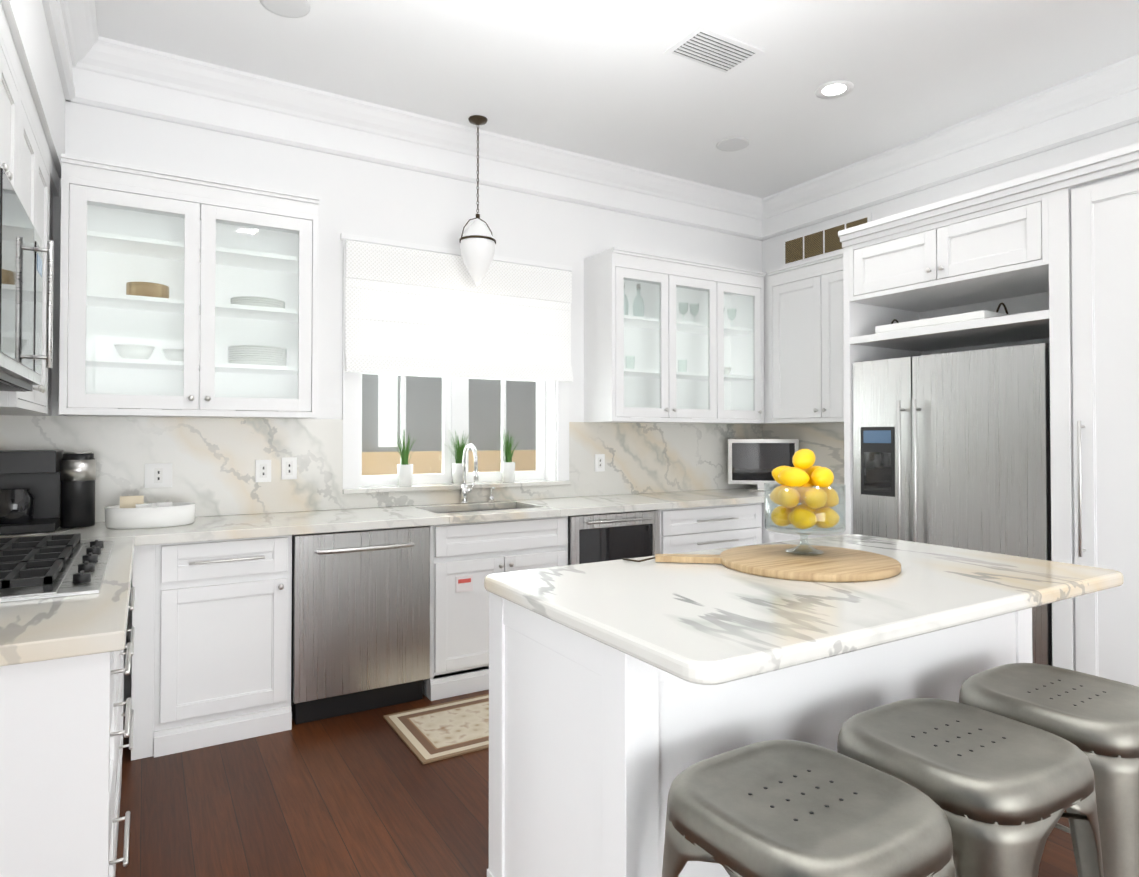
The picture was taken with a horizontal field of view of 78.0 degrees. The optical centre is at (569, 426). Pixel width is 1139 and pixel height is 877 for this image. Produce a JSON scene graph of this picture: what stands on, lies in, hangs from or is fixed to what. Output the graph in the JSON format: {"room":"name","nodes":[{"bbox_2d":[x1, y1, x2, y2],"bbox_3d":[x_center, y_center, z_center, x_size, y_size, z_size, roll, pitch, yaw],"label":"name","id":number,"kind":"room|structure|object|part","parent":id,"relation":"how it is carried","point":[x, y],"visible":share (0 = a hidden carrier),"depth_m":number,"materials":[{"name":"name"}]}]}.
{"room":"kitchen","nodes":[
{"label":"kitchen","id":0,"kind":"room"},
{"bbox_2d":[0,0,64,177],"bbox_3d":[-1.905,-1.462,2.192,0.370,0.633,2.180,0,-1,-31],"label":"wall","id":1,"kind":"structure","parent":0,"point":[27,24],"depth_m":2.49,"materials":[{"name":"white paint"}]},
{"bbox_2d":[51,101,761,713],"bbox_3d":[-0.608,-0.189,4.350,5.240,3.120,0.200,0,-1,-31],"label":"wall","id":2,"kind":"structure","parent":0,"point":[375,199],"depth_m":3.92,"materials":[{"name":"white paint"}]},
{"bbox_2d":[59,153,319,418],"bbox_3d":[-1.762,-0.586,3.330,1.035,1.085,0.360,0,-1,-31],"label":"upper cabinet","id":3,"kind":"object","parent":2,"relation":"attached to","point":[204,250],"visible":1,"depth_m":3.29,"materials":[{"name":"white paint"}]},
{"bbox_2d":[126,282,168,297],"bbox_3d":[-1.951,-0.612,3.251,0.169,0.075,0.169,0,-1,14],"label":"dish","id":4,"kind":"object","parent":3,"relation":"in","point":[130,290],"depth_m":3.18,"materials":[{"name":"brown ceramic"}]},
{"bbox_2d":[114,344,183,360],"bbox_3d":[-1.914,-0.330,3.254,0.329,0.070,0.158,0,-1,-22],"label":"dish","id":5,"kind":"object","parent":3,"relation":"in","point":[146,352],"depth_m":3.19,"materials":[{"name":"white ceramic"}]},
{"bbox_2d":[228,345,286,365],"bbox_3d":[-1.549,-0.338,3.491,0.269,0.094,0.269,1,-1,-37],"label":"dish","id":6,"kind":"object","parent":3,"relation":"in","point":[246,351],"depth_m":3.39,"materials":[{"name":"white ceramic"}]},
{"bbox_2d":[230,296,284,307],"bbox_3d":[-1.549,-0.596,3.494,0.249,0.050,0.249,1,-1,-37],"label":"dish","id":7,"kind":"object","parent":3,"relation":"in","point":[262,301],"depth_m":3.40,"materials":[{"name":"white ceramic"}]},
{"bbox_2d":[0,415,763,521],"bbox_3d":[-0.551,0.189,4.250,4.839,0.539,0.019,0,-1,-31],"label":"backsplash","id":8,"kind":"structure","parent":2,"relation":"attached to","point":[212,460],"depth_m":3.68,"materials":[{"name":"stone"}]},
{"bbox_2d":[144,463,171,487],"bbox_3d":[-1.971,0.237,3.371,0.115,0.115,0.012,0,-1,-31],"label":"electrical outlet","id":9,"kind":"object","parent":8,"relation":"attached to","point":[158,475],"visible":1,"depth_m":3.37,"materials":[{"name":"white plastic"}]},
{"bbox_2d":[255,460,270,481],"bbox_3d":[-1.573,0.231,3.612,0.075,0.115,0.012,0,-1,-31],"label":"electrical outlet","id":10,"kind":"object","parent":8,"relation":"attached to","point":[262,470],"visible":1,"depth_m":3.61,"materials":[{"name":"white plastic"}]},
{"bbox_2d":[281,457,296,479],"bbox_3d":[-1.466,0.221,3.677,0.075,0.115,0.012,0,-1,-31],"label":"electrical outlet","id":11,"kind":"object","parent":8,"relation":"attached to","point":[288,467],"visible":1,"depth_m":3.67,"materials":[{"name":"white plastic"}]},
{"bbox_2d":[595,454,604,471],"bbox_3d":[0.202,0.245,4.685,0.075,0.115,0.012,0,-1,-31],"label":"electrical outlet","id":12,"kind":"object","parent":8,"relation":"attached to","point":[599,462],"visible":1,"depth_m":4.68,"materials":[{"name":"white plastic"}]},
{"bbox_2d":[63,37,761,239],"bbox_3d":[-0.578,-1.614,4.194,4.710,0.275,0.130,0,-1,-31],"label":"crown molding","id":13,"kind":"structure","parent":2,"relation":"attached to","point":[137,80],"depth_m":3.93,"materials":[{"name":"white paint"}]},
{"bbox_2d":[340,233,571,488],"bbox_3d":[-0.671,-0.338,4.293,1.470,1.415,0.235,0,-1,-31],"label":"window","id":14,"kind":"structure","parent":2,"relation":"in","point":[552,430],"depth_m":4.31,"materials":[{"name":"white paint"}]},
{"bbox_2d":[345,240,572,381],"bbox_3d":[-0.600,-0.647,4.179,1.430,0.710,0.050,0,-1,-31],"label":"blind","id":15,"kind":"object","parent":14,"relation":"attached to","point":[413,312],"visible":0.96,"depth_m":4.12,"materials":[{"name":"fabric"}]},
{"bbox_2d":[343,480,570,493],"bbox_3d":[-0.669,0.362,4.279,1.440,0.025,0.245,0,-1,-31],"label":"window sill","id":16,"kind":"structure","parent":2,"relation":"attached to","point":[415,487],"depth_m":4.13,"materials":[{"name":"stone"}]},
{"bbox_2d":[391,430,417,486],"bbox_3d":[-0.951,0.181,4.054,0.177,0.330,0.141,0,-1,-31],"label":"potted plant","id":17,"kind":"object","parent":16,"relation":"on","point":[405,473],"visible":1,"depth_m":4.03,"materials":[{"name":"white ceramic"}]},
{"bbox_3d":[-0.948,0.284,4.056,0.088,0.125,0.088,0,-1,-31],"label":"pot","id":18,"kind":"part","parent":17,"relation":"part of","materials":[{"name":"white ceramic"}]},
{"bbox_2d":[448,429,470,483],"bbox_3d":[-0.671,0.184,4.222,0.186,0.329,0.122,0,-1,-31],"label":"potted plant","id":19,"kind":"object","parent":16,"relation":"on","point":[457,469],"visible":0.92,"depth_m":4.21,"materials":[{"name":"white ceramic"}]},
{"bbox_3d":[-0.661,0.286,4.229,0.088,0.125,0.088,0,-1,-31],"label":"pot","id":20,"kind":"part","parent":19,"relation":"part of","materials":[{"name":"white ceramic"}]},
{"bbox_2d":[497,430,520,482],"bbox_3d":[-0.384,0.186,4.405,0.195,0.329,0.132,0,-1,-31],"label":"potted plant","id":21,"kind":"object","parent":16,"relation":"on","point":[508,469],"visible":1,"depth_m":4.37,"materials":[{"name":"white ceramic"}]},
{"bbox_3d":[-0.383,0.288,4.397,0.088,0.125,0.088,0,-1,-31],"label":"pot","id":22,"kind":"part","parent":21,"relation":"part of","materials":[{"name":"white ceramic"}]},
{"bbox_2d":[584,251,727,423],"bbox_3d":[0.581,-0.552,4.764,0.939,1.055,0.330,0,-1,-31],"label":"upper cabinet","id":23,"kind":"object","parent":2,"relation":"attached to","point":[661,337],"depth_m":4.67,"materials":[{"name":"white paint"}]},
{"bbox_2d":[624,282,643,316],"bbox_3d":[0.407,-0.831,4.680,0.210,0.250,0.078,0,-1,-31],"label":"dish","id":24,"kind":"object","parent":23,"relation":"in","point":[638,285],"depth_m":4.69,"materials":[{"name":"clear glass"}]},
{"bbox_2d":[678,302,698,319],"bbox_3d":[0.786,-0.827,4.909,0.296,0.250,0.078,0,-1,-31],"label":"dish","id":25,"kind":"object","parent":23,"relation":"in","point":[687,302],"depth_m":4.94,"materials":[{"name":"clear glass"}]},
{"bbox_2d":[720,267,764,423],"bbox_3d":[1.096,-0.548,5.075,0.516,1.055,0.330,0,-1,-31],"label":"upper cabinet","id":26,"kind":"object","parent":2,"relation":"attached to","point":[745,288],"depth_m":5.06,"materials":[{"name":"white paint"}]},
{"bbox_2d":[724,367,730,373],"bbox_3d":[1.105,-0.390,5.096,0.138,0.060,0.138,1,-1,-40],"label":"dish","id":27,"kind":"object","parent":26,"relation":"in","point":[727,370],"depth_m":5.04,"materials":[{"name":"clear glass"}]},
{"bbox_2d":[115,689,1077,876],"bbox_3d":[2.031,1.341,-0.036,5.240,0.060,10.400,0,-1,-31],"label":"floor","id":28,"kind":"structure","parent":0,"point":[367,793],"depth_m":2.46,"materials":[{"name":"brown wood"}]},
{"bbox_2d":[0,650,123,876],"bbox_3d":[-1.345,0.897,1.490,0.632,0.870,0.504,0,-1,-31],"label":"base cabinet","id":29,"kind":"object","parent":28,"relation":"on","point":[62,732],"depth_m":1.40,"materials":[{"name":"white paint"}]},
{"bbox_2d":[124,629,127,814],"bbox_3d":[-1.709,0.905,2.120,0.595,0.870,0.950,0,-1,-31],"label":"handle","id":30,"kind":"object","parent":28,"relation":"on","point":[126,647],"depth_m":1.65,"materials":[{"name":"silver metal"}]},
{"bbox_2d":[0,531,139,665],"bbox_3d":[-1.599,0.448,1.942,0.660,0.040,1.560,0,-1,-31],"label":"countertop","id":31,"kind":"structure","parent":30,"relation":"on","point":[37,630],"depth_m":1.53,"materials":[{"name":"stone"}]},
{"bbox_2d":[0,533,113,602],"bbox_3d":[-1.662,0.406,2.079,0.495,0.046,0.980,0,-1,-31],"label":"cooktop","id":32,"kind":"object","parent":31,"relation":"in","point":[42,567],"visible":1,"depth_m":2.00,"materials":[{"name":"metal"}]},
{"bbox_2d":[131,535,291,760],"bbox_3d":[-1.651,0.921,3.233,0.609,0.870,0.595,0,-1,-31],"label":"base cabinet","id":33,"kind":"object","parent":28,"relation":"on","point":[211,656],"depth_m":2.97,"materials":[{"name":"white paint"}]},
{"bbox_2d":[0,487,773,545],"bbox_3d":[-0.392,0.476,3.983,4.838,0.040,0.633,0,-1,-31],"label":"countertop","id":34,"kind":"structure","parent":33,"relation":"on","point":[226,527],"depth_m":3.58,"materials":[{"name":"stone"}]},
{"bbox_2d":[0,450,70,536],"bbox_3d":[-2.290,0.272,2.941,0.340,0.336,0.358,0,-1,-31],"label":"coffee maker","id":35,"kind":"object","parent":34,"relation":"on","point":[30,492],"visible":0.92,"depth_m":2.88,"materials":[{"name":"black plastic"}]},
{"bbox_2d":[60,452,95,527],"bbox_3d":[-2.143,0.275,3.065,0.128,0.322,0.128,0,-1,-31],"label":"coffee canister","id":36,"kind":"object","parent":34,"relation":"on","point":[77,478],"visible":1,"depth_m":3.02,"materials":[{"name":"black plastic"}]},
{"bbox_2d":[105,495,195,528],"bbox_3d":[-1.866,0.376,3.137,0.350,0.134,0.238,0,-1,-31],"label":"oval tray","id":37,"kind":"object","parent":34,"relation":"on","point":[132,512],"visible":1,"depth_m":3.06,"materials":[{"name":"white ceramic"}]},
{"bbox_2d":[460,444,478,503],"bbox_3d":[-0.559,0.280,4.098,0.101,0.354,0.212,0,-1,-31],"label":"faucet","id":38,"kind":"object","parent":34,"relation":"on","point":[464,490],"visible":0.96,"depth_m":4.13,"materials":[{"name":"silver metal"}]},
{"bbox_2d":[437,508,518,513],"bbox_3d":[-0.500,0.596,3.948,0.656,0.199,0.396,0,-1,-31],"label":"sink basin","id":39,"kind":"object","parent":34,"relation":"in","point":[478,510],"visible":0.04,"depth_m":4.15,"materials":[{"name":"metal"}]},
{"bbox_2d":[488,487,494,501],"bbox_3d":[-0.466,0.412,4.232,0.034,0.092,0.057,0,-1,-31],"label":"soap dispenser","id":40,"kind":"object","parent":34,"relation":"on","point":[491,498],"visible":1,"depth_m":4.23,"materials":[{"name":"silver metal"}]},
{"bbox_2d":[728,439,798,490],"bbox_3d":[1.414,0.283,5.137,0.405,0.375,0.347,0,-1,-31],"label":"television","id":41,"kind":"object","parent":34,"relation":"on","point":[754,461],"visible":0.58,"depth_m":5.12,"materials":[{"name":"white plastic"}]},
{"bbox_2d":[291,526,429,723],"bbox_3d":[-1.093,0.925,3.525,0.640,0.868,0.623,0,-1,-31],"label":"dishwasher","id":42,"kind":"object","parent":28,"relation":"on","point":[360,637],"visible":0.77,"depth_m":3.29,"materials":[{"name":"silver metal"}]},
{"bbox_2d":[383,694,488,763],"bbox_3d":[-0.333,1.351,3.274,0.920,0.007,0.550,0,-1,-31],"label":"rug","id":43,"kind":"object","parent":28,"relation":"on","point":[434,733],"visible":0.43,"depth_m":3.13,"materials":[{"name":"beige fabric"}]},
{"bbox_2d":[568,510,659,564],"bbox_3d":[0.139,0.936,4.273,0.627,0.868,0.618,0,-1,-31],"label":"built-in microwave","id":44,"kind":"object","parent":28,"relation":"on","point":[592,538],"visible":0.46,"depth_m":4.04,"materials":[{"name":"metal"}]},
{"bbox_2d":[659,503,761,553],"bbox_3d":[0.766,0.940,4.694,0.874,0.870,0.595,0,-1,-31],"label":"base cabinet","id":45,"kind":"object","parent":28,"relation":"on","point":[682,530],"depth_m":4.42,"materials":[{"name":"white paint"}]},
{"bbox_2d":[487,592,1031,876],"bbox_3d":[0.622,0.900,2.098,1.594,0.879,0.664,0,-1,-31],"label":"kitchen island","id":46,"kind":"object","parent":28,"relation":"on","point":[596,747],"visible":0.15,"depth_m":1.66,"materials":[{"name":"white paint"}]},
{"bbox_2d":[484,534,1123,684],"bbox_3d":[0.681,0.439,2.006,1.630,0.040,0.930,0,-1,-31],"label":"island countertop","id":47,"kind":"structure","parent":46,"relation":"on","point":[706,624],"depth_m":1.68,"materials":[{"name":"stone"}]},
{"bbox_2d":[623,544,900,581],"bbox_3d":[0.620,0.409,2.124,0.690,0.022,0.613,0,-1,-31],"label":"cutting board","id":48,"kind":"object","parent":47,"relation":"on","point":[829,564],"visible":0.92,"depth_m":2.06,"materials":[{"name":"brown wood"}]},
{"bbox_2d":[764,449,845,555],"bbox_3d":[0.739,0.235,2.213,0.244,0.327,0.244,0,-1,-31],"label":"lemon bowl","id":49,"kind":"object","parent":48,"relation":"on","point":[798,482],"visible":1,"depth_m":2.15,"materials":[{"name":"clear glass"}]},
{"bbox_3d":[0.739,0.291,2.212,0.244,0.215,0.244,0,-1,-31],"label":"glass","id":50,"kind":"part","parent":49,"relation":"part of","materials":[{"name":"clear glass"}]},
{"bbox_2d":[762,503,844,543],"bbox_3d":[1.731,0.938,4.521,0.595,0.870,0.657,0,-1,-31],"label":"base cabinet","id":51,"kind":"object","parent":28,"relation":"on","point":[771,536],"visible":0.04,"depth_m":4.45,"materials":[{"name":"white paint"}]},
{"bbox_2d":[764,493,844,510],"bbox_3d":[1.738,0.483,4.510,0.649,0.040,0.618,0,-1,-31],"label":"countertop","id":52,"kind":"structure","parent":51,"relation":"on","point":[841,496],"depth_m":4.28,"materials":[{"name":"stone"}]},
{"bbox_2d":[662,739,955,876],"bbox_3d":[0.416,0.989,1.248,0.442,0.680,0.442,0,-1,-31],"label":"stool","id":53,"kind":"object","parent":28,"relation":"on","point":[782,808],"visible":1,"depth_m":1.19,"materials":[{"name":"metal"}]},
{"bbox_2d":[852,343,1052,665],"bbox_3d":[2.134,0.495,3.742,0.706,1.735,1.010,0,-1,-31],"label":"fridge","id":54,"kind":"object","parent":28,"relation":"on","point":[952,449],"visible":0.48,"depth_m":3.50,"materials":[{"name":"silver metal"}]},
{"bbox_2d":[837,698,1103,876],"bbox_3d":[0.823,0.992,1.482,0.439,0.680,0.439,0,-1,-31],"label":"stool","id":55,"kind":"object","parent":28,"relation":"on","point":[1003,793],"visible":0.75,"depth_m":1.36,"materials":[{"name":"metal"}]},
{"bbox_2d":[838,143,1138,686],"bbox_3d":[2.423,0.111,3.297,0.736,2.490,2.170,0,-1,-31],"label":"enclosure","id":56,"kind":"object","parent":28,"relation":"on","point":[1052,254],"visible":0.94,"depth_m":3.09,"materials":[{"name":"white paint"}]},
{"bbox_2d":[875,303,1009,333],"bbox_3d":[2.022,-0.565,3.783,0.350,0.105,0.600,0,-1,-31],"label":"serving tray","id":57,"kind":"object","parent":56,"relation":"in","point":[956,318],"visible":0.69,"depth_m":3.62,"materials":[{"name":"white ceramic"}]},
{"bbox_2d":[959,663,1138,876],"bbox_3d":[1.238,0.995,1.744,0.439,0.680,0.439,0,-1,-31],"label":"stool","id":58,"kind":"object","parent":28,"relation":"on","point":[1094,719],"visible":0.52,"depth_m":1.60,"materials":[{"name":"metal"}]},
{"bbox_2d":[94,0,1138,197],"bbox_3d":[2.031,-1.839,0.007,5.240,0.060,10.400,0,-1,-31],"label":"ceiling","id":59,"kind":"structure","parent":0,"point":[610,80],"depth_m":3.41,"materials":[{"name":"white paint"}]},
{"bbox_2d":[42,0,101,99],"bbox_3d":[-1.616,-1.641,2.200,0.130,0.275,2.150,0,-1,-31],"label":"crown molding","id":60,"kind":"structure","parent":59,"relation":"attached to","point":[94,70],"depth_m":3.02,"materials":[{"name":"white paint"}]},
{"bbox_2d":[259,0,309,17],"bbox_3d":[-1.188,-1.764,2.933,0.200,0.008,0.200,0,-1,-31],"label":"ceiling speaker","id":61,"kind":"object","parent":59,"relation":"attached to","point":[292,8],"visible":1,"depth_m":2.96,"materials":[{"name":"white plastic"}]},
{"bbox_2d":[459,115,495,285],"bbox_3d":[-0.523,-1.274,4.012,0.208,0.960,0.208,0,-1,-31],"label":"pendant light","id":62,"kind":"object","parent":59,"relation":"hanging from","point":[477,240],"visible":1,"depth_m":3.96,"materials":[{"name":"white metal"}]},
{"bbox_3d":[-0.523,-0.982,4.008,0.200,0.375,0.200,0,-1,-31],"label":"glass","id":63,"kind":"part","parent":62,"relation":"part of","materials":[{"name":"white glass"}]},
{"bbox_2d":[664,25,764,74],"bbox_3d":[0.680,-1.758,3.303,0.400,0.012,0.250,0,-1,-31],"label":"ceiling vent","id":64,"kind":"object","parent":59,"relation":"in","point":[707,48],"visible":1,"depth_m":3.29,"materials":[{"name":"white metal"}]},
{"bbox_2d":[716,137,748,150],"bbox_3d":[1.013,-1.745,4.357,0.200,0.008,0.200,0,-1,-31],"label":"ceiling speaker","id":65,"kind":"object","parent":59,"relation":"attached to","point":[734,144],"visible":1,"depth_m":4.35,"materials":[{"name":"white plastic"}]},
{"bbox_2d":[815,80,853,98],"bbox_3d":[1.382,-1.755,3.669,0.190,0.006,0.190,0,-1,-31],"label":"recessed light","id":66,"kind":"object","parent":59,"relation":"attached to","point":[834,89],"visible":1,"depth_m":3.67,"materials":[{"name":"white plastic"}]},
{"bbox_2d":[762,122,1138,355],"bbox_3d":[4.239,-0.232,1.204,0.200,3.120,10.200,0,-1,-31],"label":"wall","id":67,"kind":"structure","parent":0,"point":[772,247],"depth_m":4.07,"materials":[{"name":"white paint"}]},
{"bbox_2d":[755,269,774,423],"bbox_3d":[1.479,-0.560,5.261,0.329,1.084,0.407,0,-1,-31],"label":"upper cabinet","id":68,"kind":"object","parent":67,"relation":"attached to","point":[768,272],"depth_m":5.08,"materials":[{"name":"white paint"}]},
{"bbox_2d":[764,423,844,493],"bbox_3d":[1.842,0.223,4.950,0.019,0.489,1.258,0,-1,-31],"label":"backsplash","id":69,"kind":"structure","parent":67,"relation":"attached to","point":[826,440],"depth_m":5.01,"materials":[{"name":"stone"}]},
{"bbox_2d":[767,255,843,423],"bbox_3d":[1.803,-0.552,4.726,0.330,1.055,0.899,0,-1,-31],"label":"upper cabinet","id":70,"kind":"object","parent":67,"relation":"attached to","point":[804,342],"depth_m":4.75,"materials":[{"name":"white paint"}]},
{"bbox_2d":[783,213,871,266],"bbox_3d":[1.819,-1.313,5.014,0.014,0.215,0.760,0,-1,-31],"label":"air vent","id":71,"kind":"object","parent":67,"relation":"in","point":[816,243],"visible":0.79,"depth_m":5.06,"materials":[{"name":"white paint"}]},
{"bbox_2d":[760,54,1138,240],"bbox_3d":[4.046,-1.655,1.223,0.130,0.275,10.000,0,-1,-31],"label":"crown molding","id":72,"kind":"structure","parent":67,"relation":"attached to","point":[1105,99],"depth_m":4.07,"materials":[{"name":"white paint"}]},
{"bbox_3d":[-0.074,-0.268,-1.404,0.200,3.120,10.200,0,-1,-31],"label":"wall","id":73,"kind":"structure","parent":0,"visible":0},
{"bbox_2d":[0,1,27,205],"bbox_3d":[-1.670,-0.875,1.777,0.350,0.551,0.759,0,-1,-31],"label":"upper cabinet","id":74,"kind":"object","parent":73,"relation":"attached to","point":[13,82],"depth_m":2.10,"materials":[{"name":"white paint"}]},
{"bbox_2d":[0,163,53,391],"bbox_3d":[-1.623,-0.350,1.798,0.456,0.479,0.754,0,-1,-31],"label":"microwave","id":75,"kind":"object","parent":74,"relation":"attached to","point":[22,250],"visible":1,"depth_m":1.85,"materials":[{"name":"silver plastic"}]},
{"bbox_2d":[0,86,55,415],"bbox_3d":[-2.079,-0.598,2.451,0.350,1.086,0.818,0,-1,-31],"label":"upper cabinet","id":76,"kind":"object","parent":73,"relation":"attached to","point":[27,162],"depth_m":2.65,"materials":[{"name":"white paint"}]},
{"bbox_2d":[56,170,58,196],"bbox_3d":[-2.377,-0.592,2.943,0.350,1.086,0.386,0,-1,-31],"label":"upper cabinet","id":77,"kind":"object","parent":73,"relation":"attached to","point":[57,177],"depth_m":3.14,"materials":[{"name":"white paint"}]},
{"bbox_3d":[-0.871,2.343,5.968,13.000,0.100,2.900,0,-1,-31],"label":"ground","id":78,"kind":"structure","parent":0,"visible":0},
{"bbox_2d":[362,450,535,475],"bbox_3d":[-0.909,1.304,6.046,13.000,2.180,0.050,0,-1,-31],"label":"fence","id":79,"kind":"object","parent":78,"relation":"on","point":[370,458],"depth_m":5.88,"materials":[{"name":"beige"}]},
{"bbox_2d":[362,374,535,451],"bbox_3d":[-1.584,-1.591,7.202,13.000,8.000,0.140,0,-1,-31],"label":"siding","id":80,"kind":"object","parent":78,"relation":"on","point":[424,388],"depth_m":7.25,"materials":[{"name":"grey"}]}
]}

